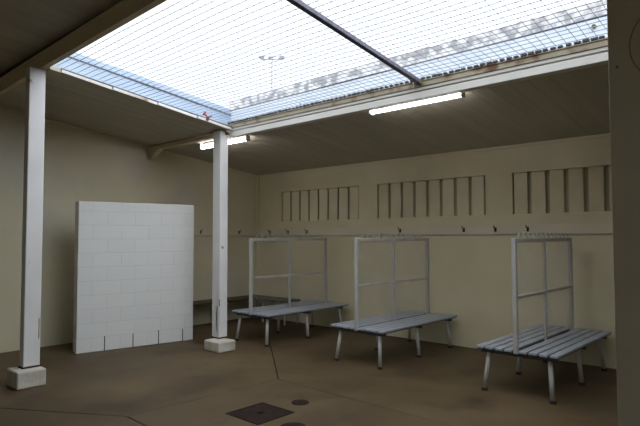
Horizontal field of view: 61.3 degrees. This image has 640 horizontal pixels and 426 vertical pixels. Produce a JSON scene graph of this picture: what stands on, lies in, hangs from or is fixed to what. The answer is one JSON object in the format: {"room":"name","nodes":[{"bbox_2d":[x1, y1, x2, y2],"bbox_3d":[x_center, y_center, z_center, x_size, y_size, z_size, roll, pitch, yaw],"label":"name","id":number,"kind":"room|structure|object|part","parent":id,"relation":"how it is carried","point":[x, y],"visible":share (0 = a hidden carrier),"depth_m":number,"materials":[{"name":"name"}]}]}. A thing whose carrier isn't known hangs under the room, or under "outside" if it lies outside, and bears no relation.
{"room":"changing room","nodes":[
{"label":"changing room","id":0,"kind":"room"},
{"bbox_2d":[0,0,120,72],"bbox_3d":[-1.913,-2.361,2.115,11.523,0.595,4.390,-2,-3,42],"label":"ceiling","id":1,"kind":"structure","parent":0,"point":[26,26],"depth_m":5.49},
{"bbox_2d":[0,108,255,352],"bbox_3d":[-4.551,-0.151,7.820,0.200,4.466,9.790,-2,-3,42],"label":"wall","id":2,"kind":"structure","parent":0,"point":[80,165],"depth_m":8.50,"materials":[{"name":"beige paint"}]},
{"bbox_2d":[0,0,166,94],"bbox_3d":[-0.462,-1.861,3.681,11.523,0.266,0.090,-2,-3,42],"label":"steel beam","id":3,"kind":"structure","parent":2,"relation":"attached to","point":[119,14],"depth_m":5.47,"materials":[{"name":"grey metal"}]},
{"bbox_2d":[0,106,256,176],"bbox_3d":[-2.982,-1.151,9.421,0.022,0.650,4.979,-2,-3,42],"label":"trim","id":4,"kind":"structure","parent":2,"relation":"attached to","point":[1,107],"depth_m":8.96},
{"bbox_2d":[194,228,255,235],"bbox_3d":[-2.125,0.367,10.236,0.094,0.142,2.459,-2,-3,42],"label":"hook rail","id":5,"kind":"object","parent":2,"relation":"attached to","point":[197,232],"visible":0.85,"depth_m":10.69,"materials":[{"name":"beige wood"}]},
{"bbox_2d":[0,51,609,174],"bbox_3d":[1.256,-1.381,5.543,11.523,0.669,4.995,-2,-3,42],"label":"ceiling","id":6,"kind":"structure","parent":0,"point":[575,103],"depth_m":7.30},
{"bbox_2d":[53,53,230,124],"bbox_3d":[-2.244,-1.595,7.227,0.072,0.679,2.665,-2,-3,42],"label":"trim","id":7,"kind":"structure","parent":6,"relation":"attached to","point":[74,54],"depth_m":7.08,"materials":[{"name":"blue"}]},
{"bbox_2d":[61,68,231,129],"bbox_3d":[-2.140,-1.445,7.098,0.036,0.356,2.468,-2,-3,42],"label":"edge angle","id":8,"kind":"object","parent":6,"relation":"attached to","point":[70,73],"visible":1,"depth_m":6.90,"materials":[{"name":"grey metal"}]},
{"bbox_2d":[200,142,212,149],"bbox_3d":[-1.826,-1.093,8.846,0.329,0.103,0.086,-2,-3,42],"label":"light","id":9,"kind":"object","parent":6,"relation":"attached to","point":[203,146],"depth_m":8.84,"materials":[{"name":"white plastic"}]},
{"bbox_2d":[228,135,249,143],"bbox_3d":[-1.214,-1.123,8.288,0.505,0.094,0.086,-2,-3,42],"label":"light","id":10,"kind":"object","parent":6,"relation":"attached to","point":[244,138],"depth_m":8.28,"materials":[{"name":"white plastic"}]},
{"bbox_2d":[369,92,464,114],"bbox_3d":[1.061,-1.247,6.092,1.220,0.092,0.086,-2,-3,42],"label":"light","id":11,"kind":"object","parent":6,"relation":"attached to","point":[458,95],"visible":0.44,"depth_m":6.02,"materials":[{"name":"white plastic"}]},
{"bbox_2d":[230,0,607,121],"bbox_3d":[1.074,-1.586,6.003,6.600,0.453,0.074,-2,-3,42],"label":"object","id":12,"kind":"structure","parent":6,"relation":"attached to","point":[599,8],"depth_m":5.68,"materials":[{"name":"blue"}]},
{"bbox_2d":[0,317,617,425],"bbox_3d":[-0.218,1.872,3.772,11.523,0.160,9.390,-2,-3,42],"label":"floor","id":13,"kind":"structure","parent":0,"point":[180,383],"depth_m":5.89,"materials":[{"name":"concrete"}]},
{"bbox_2d":[6,366,45,389],"bbox_3d":[-3.235,1.802,5.943,0.340,0.190,0.300,-2,-3,42],"label":"concrete footing","id":14,"kind":"object","parent":13,"relation":"on","point":[17,378],"visible":0.86,"depth_m":5.83,"materials":[{"name":"white concrete"}]},
{"bbox_2d":[18,67,45,368],"bbox_3d":[-3.233,0.035,6.074,0.140,3.352,0.194,-2,-3,42],"label":"steel post","id":15,"kind":"object","parent":14,"relation":"on","point":[31,272],"visible":1,"depth_m":6.03,"materials":[{"name":"white metal"}]},
{"bbox_3d":[-3.229,1.703,5.999,0.140,0.012,0.194,-2,-3,42],"label":"plate","id":16,"kind":"part","parent":15,"relation":"part of","materials":[{"name":"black metal"}]},
{"bbox_2d":[73,201,193,353],"bbox_3d":[-2.767,0.925,8.165,1.740,2.140,0.192,2,-3,-38],"label":"wall","id":17,"kind":"structure","parent":13,"relation":"on","point":[133,262],"depth_m":8.02,"materials":[{"name":"white brick"}]},
{"bbox_2d":[204,338,234,352],"bbox_3d":[-1.442,1.900,7.770,0.360,0.150,0.300,-2,-3,42],"label":"concrete footing","id":18,"kind":"object","parent":13,"relation":"on","point":[216,345],"visible":0.9,"depth_m":7.66,"materials":[{"name":"white concrete"}]},
{"bbox_2d":[211,130,228,338],"bbox_3d":[-1.484,0.307,8.021,0.202,3.055,0.163,-2,-3,42],"label":"steel post","id":19,"kind":"object","parent":18,"relation":"on","point":[220,138],"visible":1,"depth_m":7.96,"materials":[{"name":"white metal"}]},
{"bbox_2d":[149,133,212,159],"bbox_3d":[-2.249,-1.072,8.811,1.923,0.215,0.100,-2,-3,42],"label":"steel beam","id":20,"kind":"structure","parent":19,"relation":"attached to","point":[154,151],"depth_m":8.88,"materials":[{"name":"beige metal"}]},
{"bbox_2d":[227,35,607,137],"bbox_3d":[2.129,-1.392,4.939,9.420,0.220,0.130,-2,-3,42],"label":"steel beam","id":21,"kind":"structure","parent":19,"relation":"on","point":[584,47],"depth_m":5.64,"materials":[{"name":"grey metal"}]},
{"bbox_2d":[56,0,606,123],"bbox_3d":[0.181,-1.629,4.997,6.520,0.316,2.526,-2,-3,42],"label":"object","id":22,"kind":"object","parent":21,"relation":"on","point":[181,0],"visible":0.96,"depth_m":5.26,"materials":[{"name":"metal"}]},
{"bbox_2d":[286,0,421,84],"bbox_3d":[0.234,-1.605,4.874,0.080,0.360,2.580,-2,-3,41],"label":"tube","id":23,"kind":"object","parent":21,"relation":"on","point":[301,5],"visible":1,"depth_m":4.91,"materials":[{"name":"grey metal"}]},
{"bbox_2d":[193,294,300,324],"bbox_3d":[-1.610,1.842,9.804,1.303,0.450,2.310,-2,-3,42],"label":"bench","id":24,"kind":"object","parent":13,"relation":"on","point":[237,298],"visible":0.44,"depth_m":10.21,"materials":[{"name":"grey metal"}]},
{"bbox_2d":[226,402,294,424],"bbox_3d":[-0.551,1.843,4.979,0.450,0.009,0.450,-2,-3,42],"label":"drain cover","id":25,"kind":"object","parent":13,"relation":"on","point":[260,413],"visible":1,"depth_m":4.96,"materials":[{"name":"metal"}]},
{"bbox_2d":[232,235,348,346],"bbox_3d":[-0.449,1.193,8.967,0.850,1.665,1.880,-2,-3,42],"label":"bench","id":26,"kind":"object","parent":13,"relation":"on","point":[267,312],"visible":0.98,"depth_m":8.77,"materials":[{"name":"grey metal"}]},
{"bbox_3d":[-1.284,1.803,8.518,0.109,0.382,0.048,0,-3,-11],"label":"leg","id":27,"kind":"part","parent":26,"relation":"part of","materials":[{"name":"grey metal"}]},
{"bbox_3d":[-0.791,1.781,8.069,0.048,0.382,0.109,0,-3,6],"label":"leg","id":28,"kind":"part","parent":26,"relation":"part of","materials":[{"name":"grey metal"}]},
{"bbox_3d":[-0.780,1.014,8.613,0.034,0.032,0.788,-2,-3,42],"label":"rail","id":29,"kind":"part","parent":26,"relation":"part of","materials":[{"name":"grey metal"}]},
{"bbox_3d":[-0.701,1.830,9.156,0.084,0.379,0.048,-2,-3,42],"label":"leg","id":30,"kind":"part","parent":26,"relation":"part of","materials":[{"name":"grey metal"}]},
{"bbox_3d":[-0.483,0.441,8.965,0.045,0.042,1.671,-2,-3,42],"label":"rail","id":31,"kind":"part","parent":26,"relation":"part of","materials":[{"name":"grey metal"}]},
{"bbox_3d":[-0.208,1.809,8.707,0.084,0.379,0.048,-2,-3,42],"label":"leg","id":32,"kind":"part","parent":26,"relation":"part of","materials":[{"name":"grey metal"}]},
{"bbox_3d":[-0.206,1.041,9.241,0.034,0.032,0.851,-2,-3,42],"label":"rail","id":33,"kind":"part","parent":26,"relation":"part of","materials":[{"name":"grey metal"}]},
{"bbox_3d":[-0.141,1.856,9.768,0.048,0.381,0.101,0,-3,0],"label":"leg","id":34,"kind":"part","parent":26,"relation":"part of","materials":[{"name":"grey metal"}]},
{"bbox_3d":[0.352,1.835,9.319,0.102,0.381,0.047,0,-3,-5],"label":"leg","id":35,"kind":"part","parent":26,"relation":"part of","materials":[{"name":"grey metal"}]},
{"bbox_2d":[281,422,305,425],"bbox_3d":[-0.230,1.825,4.605,0.230,0.009,0.230,-2,-3,42],"label":"drain cover","id":36,"kind":"object","parent":13,"relation":"on","point":[290,423],"visible":1,"depth_m":4.66,"materials":[{"name":"metal"}]},
{"bbox_2d":[291,399,308,404],"bbox_3d":[-0.194,1.856,5.296,0.176,0.009,0.176,-2,-3,42],"label":"drain cover","id":37,"kind":"object","parent":13,"relation":"on","point":[299,401],"visible":1,"depth_m":5.28,"materials":[{"name":"metal"}]},
{"bbox_2d":[330,234,457,369],"bbox_3d":[1.083,1.127,7.569,0.850,1.665,1.880,-2,-3,42],"label":"bench","id":38,"kind":"object","parent":13,"relation":"on","point":[381,325],"visible":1,"depth_m":7.32,"materials":[{"name":"grey metal"}]},
{"bbox_3d":[0.248,1.736,7.120,0.109,0.382,0.048,0,-3,-11],"label":"leg","id":39,"kind":"part","parent":38,"relation":"part of","materials":[{"name":"grey metal"}]},
{"bbox_3d":[0.752,0.948,7.215,0.034,0.032,0.788,-2,-3,42],"label":"rail","id":40,"kind":"part","parent":38,"relation":"part of","materials":[{"name":"grey metal"}]},
{"bbox_3d":[0.741,1.715,6.671,0.048,0.382,0.109,0,-3,6],"label":"leg","id":41,"kind":"part","parent":38,"relation":"part of","materials":[{"name":"grey metal"}]},
{"bbox_3d":[1.049,0.374,7.567,0.045,0.042,1.671,-2,-3,42],"label":"rail","id":42,"kind":"part","parent":38,"relation":"part of","materials":[{"name":"grey metal"}]},
{"bbox_3d":[1.391,1.790,8.370,0.048,0.381,0.101,0,-3,0],"label":"leg","id":43,"kind":"part","parent":38,"relation":"part of","materials":[{"name":"grey metal"}]},
{"bbox_3d":[1.327,0.975,7.843,0.034,0.032,0.851,-2,-3,42],"label":"rail","id":44,"kind":"part","parent":38,"relation":"part of","materials":[{"name":"grey metal"}]},
{"bbox_3d":[1.324,1.742,7.309,0.084,0.379,0.048,-2,-3,42],"label":"leg","id":45,"kind":"part","parent":38,"relation":"part of","materials":[{"name":"grey metal"}]},
{"bbox_3d":[1.884,1.769,7.921,0.102,0.381,0.047,0,-3,-5],"label":"leg","id":46,"kind":"part","parent":38,"relation":"part of","materials":[{"name":"grey metal"}]},
{"bbox_2d":[476,233,611,404],"bbox_3d":[2.608,1.060,6.178,0.850,1.665,1.880,-2,-3,42],"label":"bench","id":47,"kind":"object","parent":13,"relation":"on","point":[571,340],"visible":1,"depth_m":5.91,"materials":[{"name":"grey metal"}]},
{"bbox_3d":[1.773,1.670,5.729,0.109,0.382,0.048,0,-3,-11],"label":"leg","id":48,"kind":"part","parent":47,"relation":"part of","materials":[{"name":"grey metal"}]},
{"bbox_3d":[2.356,1.698,6.367,0.084,0.379,0.048,-2,-3,42],"label":"leg","id":49,"kind":"part","parent":47,"relation":"part of","materials":[{"name":"grey metal"}]},
{"bbox_3d":[2.277,0.882,5.824,0.034,0.032,0.788,-2,-3,42],"label":"rail","id":50,"kind":"part","parent":47,"relation":"part of","materials":[{"name":"grey metal"}]},
{"bbox_3d":[2.573,0.308,6.176,0.045,0.042,1.671,-2,-3,42],"label":"rail","id":51,"kind":"part","parent":47,"relation":"part of","materials":[{"name":"grey metal"}]},
{"bbox_3d":[2.265,1.649,5.280,0.048,0.382,0.109,0,-3,6],"label":"leg","id":52,"kind":"part","parent":47,"relation":"part of","materials":[{"name":"grey metal"}]},
{"bbox_3d":[2.851,0.909,6.452,0.034,0.032,0.851,-2,-3,42],"label":"rail","id":53,"kind":"part","parent":47,"relation":"part of","materials":[{"name":"grey metal"}]},
{"bbox_3d":[2.849,1.676,5.918,0.084,0.379,0.048,-2,-3,42],"label":"leg","id":54,"kind":"part","parent":47,"relation":"part of","materials":[{"name":"grey metal"}]},
{"bbox_3d":[3.409,1.702,6.530,0.102,0.381,0.047,0,-3,-5],"label":"leg","id":55,"kind":"part","parent":47,"relation":"part of","materials":[{"name":"grey metal"}]},
{"bbox_2d":[259,136,615,368],"bbox_3d":[3.019,0.514,7.385,11.923,3.063,0.220,-2,-3,42],"label":"wall","id":56,"kind":"structure","parent":0,"point":[470,276],"depth_m":8.09,"materials":[{"name":"beige paint"}]},
{"bbox_2d":[256,177,258,306],"bbox_3d":[-1.297,0.689,11.153,0.060,2.873,0.030,-2,-3,42],"label":"trim","id":57,"kind":"structure","parent":56,"relation":"attached to","point":[257,178],"depth_m":11.15,"materials":[{"name":"beige paint"}]},
{"bbox_2d":[282,185,358,221],"bbox_3d":[0.029,-0.151,10.148,1.949,0.605,0.218,-2,-3,42],"label":"window","id":58,"kind":"structure","parent":56,"relation":"in","point":[332,203],"depth_m":10.05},
{"bbox_3d":[-0.656,-0.125,10.694,0.177,0.581,0.012,-2,-3,30],"label":"louvre blade","id":59,"kind":"part","parent":58,"relation":"part of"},
{"bbox_3d":[-0.476,-0.133,10.530,0.177,0.581,0.012,-2,-3,30],"label":"louvre blade","id":60,"kind":"part","parent":58,"relation":"part of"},
{"bbox_3d":[-0.296,-0.141,10.366,0.177,0.581,0.012,-2,-3,30],"label":"louvre blade","id":61,"kind":"part","parent":58,"relation":"part of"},
{"bbox_3d":[-0.116,-0.148,10.202,0.177,0.581,0.012,-2,-3,30],"label":"louvre blade","id":62,"kind":"part","parent":58,"relation":"part of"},
{"bbox_3d":[0.064,-0.156,10.038,0.177,0.581,0.012,-2,-3,30],"label":"louvre blade","id":63,"kind":"part","parent":58,"relation":"part of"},
{"bbox_3d":[0.243,-0.164,9.874,0.177,0.581,0.012,-2,-3,30],"label":"louvre blade","id":64,"kind":"part","parent":58,"relation":"part of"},
{"bbox_3d":[0.423,-0.172,9.710,0.177,0.581,0.012,-2,-3,30],"label":"louvre blade","id":65,"kind":"part","parent":58,"relation":"part of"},
{"bbox_3d":[0.603,-0.180,9.546,0.177,0.581,0.012,-2,-3,30],"label":"louvre blade","id":66,"kind":"part","parent":58,"relation":"part of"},
{"bbox_2d":[377,174,485,218],"bbox_3d":[1.761,-0.226,8.568,1.946,0.605,0.218,-2,-3,42],"label":"wall vent","id":67,"kind":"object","parent":56,"relation":"in","point":[461,196],"depth_m":8.46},
{"bbox_3d":[1.077,-0.200,9.114,0.177,0.581,0.012,-2,-3,30],"label":"louvre blade","id":68,"kind":"part","parent":67,"relation":"part of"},
{"bbox_3d":[1.256,-0.208,8.950,0.177,0.581,0.012,-2,-3,30],"label":"louvre blade","id":69,"kind":"part","parent":67,"relation":"part of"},
{"bbox_3d":[1.436,-0.216,8.786,0.177,0.581,0.012,-2,-3,30],"label":"louvre blade","id":70,"kind":"part","parent":67,"relation":"part of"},
{"bbox_3d":[1.616,-0.224,8.622,0.177,0.581,0.012,-2,-3,30],"label":"louvre blade","id":71,"kind":"part","parent":67,"relation":"part of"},
{"bbox_3d":[1.795,-0.231,8.458,0.177,0.581,0.012,-2,-3,30],"label":"louvre blade","id":72,"kind":"part","parent":67,"relation":"part of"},
{"bbox_3d":[1.975,-0.239,8.294,0.177,0.581,0.012,-2,-3,30],"label":"louvre blade","id":73,"kind":"part","parent":67,"relation":"part of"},
{"bbox_3d":[2.155,-0.247,8.130,0.177,0.581,0.012,-2,-3,30],"label":"louvre blade","id":74,"kind":"part","parent":67,"relation":"part of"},
{"bbox_3d":[2.334,-0.255,7.966,0.177,0.581,0.012,-2,-3,30],"label":"louvre blade","id":75,"kind":"part","parent":67,"relation":"part of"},
{"bbox_2d":[257,133,609,176],"bbox_3d":[2.933,-0.950,7.360,11.523,0.035,0.022,-2,-3,42],"label":"trim","id":76,"kind":"structure","parent":56,"relation":"attached to","point":[606,134],"depth_m":8.16,"materials":[{"name":"beige paint"}]},
{"bbox_2d":[258,223,612,235],"bbox_3d":[2.935,0.221,7.261,11.463,0.142,0.094,-2,-3,42],"label":"hook rail","id":77,"kind":"object","parent":56,"relation":"attached to","point":[580,228],"visible":1,"depth_m":8.08,"materials":[{"name":"beige wood"}]},
{"bbox_2d":[512,164,611,214],"bbox_3d":[3.490,-0.301,6.991,1.945,0.605,0.218,-2,-3,42],"label":"wall vent","id":78,"kind":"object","parent":56,"relation":"in","point":[579,189],"depth_m":7.18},
{"bbox_3d":[2.806,-0.275,7.536,0.177,0.581,0.012,-2,-3,30],"label":"louvre blade","id":79,"kind":"part","parent":78,"relation":"part of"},
{"bbox_3d":[2.986,-0.283,7.372,0.177,0.581,0.012,-2,-3,30],"label":"louvre blade","id":80,"kind":"part","parent":78,"relation":"part of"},
{"bbox_3d":[3.165,-0.291,7.208,0.177,0.581,0.012,-2,-3,30],"label":"louvre blade","id":81,"kind":"part","parent":78,"relation":"part of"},
{"bbox_3d":[3.345,-0.299,7.045,0.177,0.581,0.012,-2,-3,30],"label":"louvre blade","id":82,"kind":"part","parent":78,"relation":"part of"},
{"bbox_3d":[3.524,-0.306,6.881,0.177,0.581,0.012,-2,-3,30],"label":"louvre blade","id":83,"kind":"part","parent":78,"relation":"part of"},
{"bbox_3d":[3.704,-0.314,6.717,0.177,0.581,0.012,-2,-3,30],"label":"louvre blade","id":84,"kind":"part","parent":78,"relation":"part of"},
{"bbox_2d":[607,0,639,425],"bbox_3d":[1.399,-0.168,1.888,0.667,3.740,0.116,-2,-3,42],"label":"wall pier","id":85,"kind":"object","parent":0,"point":[623,16],"visible":1,"depth_m":2.04,"materials":[{"name":"brown paint"}]},
{"label":"outside","id":86,"kind":"structure","parent":0,"visible":0},
{"bbox_3d":[-0.956,2.784,21.088,150.000,0.180,150.000,-2,-3,42],"label":"ground","id":87,"kind":"structure","parent":86,"visible":0},
{"bbox_2d":[259,56,284,89],"bbox_3d":[-5.335,-6.571,59.515,2.850,21.987,0.531,0,-3,0],"label":"floodlight pole","id":88,"kind":"object","parent":87,"relation":"on","point":[280,57],"visible":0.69,"depth_m":59.87,"materials":[{"name":"grey metal"}]}
]}

